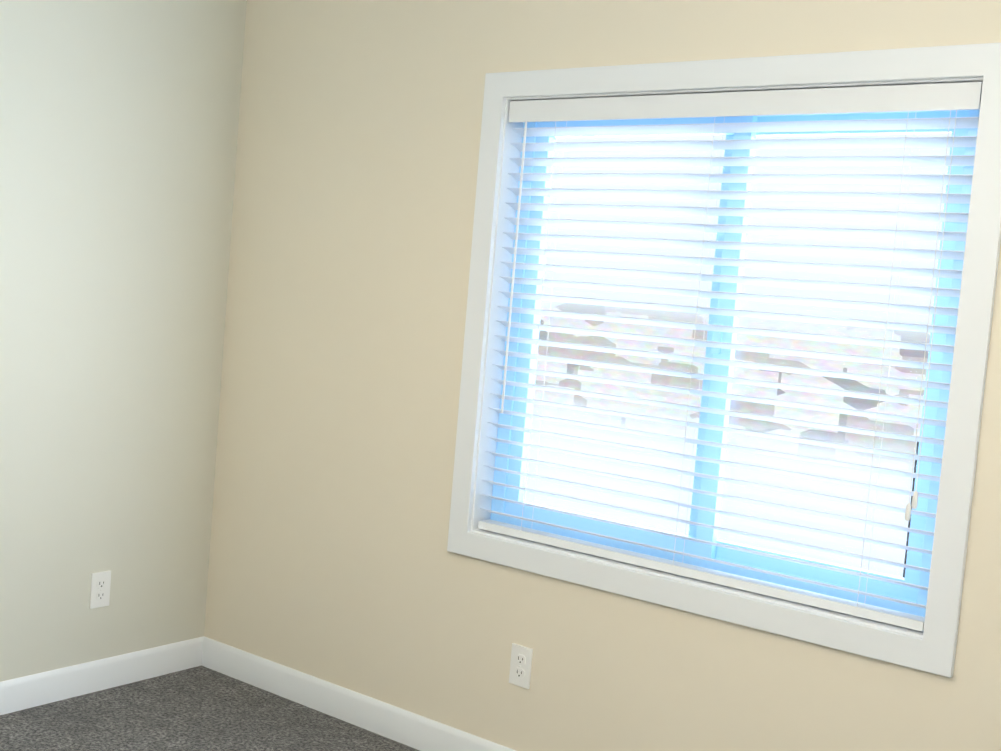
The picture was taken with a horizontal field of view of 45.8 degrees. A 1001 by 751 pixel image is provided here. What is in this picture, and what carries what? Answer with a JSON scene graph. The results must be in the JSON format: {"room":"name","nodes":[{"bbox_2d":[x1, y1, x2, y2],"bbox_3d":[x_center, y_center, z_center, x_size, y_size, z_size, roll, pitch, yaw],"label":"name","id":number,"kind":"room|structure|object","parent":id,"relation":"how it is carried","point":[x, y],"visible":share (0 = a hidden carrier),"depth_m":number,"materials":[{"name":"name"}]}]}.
{"room":"empty bedroom","nodes":[
{"label":"empty bedroom","id":0,"kind":"room"},
{"bbox_2d":[0,0,246,681],"bbox_3d":[-1.883,-1.117,2.828,0.120,4.300,3.178,8,5,37],"label":"wall","id":1,"kind":"structure","parent":0,"point":[119,121],"depth_m":3.76,"materials":[{"name":"white paint"}]},
{"bbox_2d":[89,571,110,608],"bbox_3d":[-1.292,0.692,3.827,0.008,0.115,0.070,8,5,37],"label":"electrical outlet","id":2,"kind":"object","parent":1,"relation":"attached to","point":[100,590],"visible":1,"depth_m":3.82,"materials":[{"name":"white plastic"}]},
{"bbox_2d":[0,636,203,714],"bbox_3d":[-1.976,0.978,2.962,0.013,0.100,3.030,8,5,37],"label":"baseboard","id":3,"kind":"structure","parent":1,"relation":"attached to","point":[21,693],"depth_m":3.84,"materials":[{"name":"white paint"}]},
{"bbox_2d":[0,666,419,750],"bbox_3d":[-0.485,1.272,1.911,4.100,0.100,3.378,8,5,37],"label":"floor","id":4,"kind":"structure","parent":0,"point":[200,708],"depth_m":3.64,"materials":[{"name":"carpet"}]},
{"bbox_2d":[204,0,1000,750],"bbox_3d":[0.586,-0.145,3.090,3.940,2.740,0.200,8,5,37],"label":"wall","id":5,"kind":"structure","parent":0,"point":[334,560],"depth_m":3.57,"materials":[{"name":"beige paint"}]},
{"bbox_2d":[200,636,515,750],"bbox_3d":[0.413,1.168,3.090,3.700,0.100,0.013,8,5,37],"label":"baseboard","id":6,"kind":"structure","parent":5,"relation":"attached to","point":[402,726],"depth_m":3.77,"materials":[{"name":"white paint"}]},
{"bbox_2d":[509,643,532,688],"bbox_3d":[0.057,0.824,3.360,0.070,0.115,0.008,8,5,37],"label":"electrical outlet","id":7,"kind":"object","parent":5,"relation":"attached to","point":[520,666],"visible":1,"depth_m":3.36,"materials":[{"name":"white plastic"}]},
{"bbox_2d":[447,43,1000,677],"bbox_3d":[0.541,-0.099,3.105,1.458,1.398,0.209,8,5,37],"label":"window","id":8,"kind":"structure","parent":5,"relation":"in","point":[931,647],"depth_m":3.04,"materials":[{"name":"white paint"}]},
{"bbox_2d":[478,82,982,630],"bbox_3d":[0.511,-0.100,3.065,1.300,1.240,0.069,8,5,37],"label":"window blinds","id":9,"kind":"object","parent":8,"relation":"attached to","point":[876,98],"visible":0.83,"depth_m":2.99,"materials":[{"name":"white paint"}]},
{"label":"outside","id":10,"kind":"structure","parent":0,"visible":0},
{"bbox_2d":[525,133,951,576],"bbox_3d":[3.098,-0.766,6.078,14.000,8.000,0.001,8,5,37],"label":"window glass","id":11,"kind":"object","parent":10,"point":[790,517],"depth_m":7.24,"materials":[{"name":"clear glass"}]},
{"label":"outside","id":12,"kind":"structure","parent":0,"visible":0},
{"bbox_2d":[903,442,918,577],"bbox_3d":[1.856,0.741,5.140,0.170,0.920,0.060,8,5,37],"label":"handle","id":13,"kind":"object","parent":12,"point":[911,508],"depth_m":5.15,"materials":[{"name":"white plastic"}]}
]}

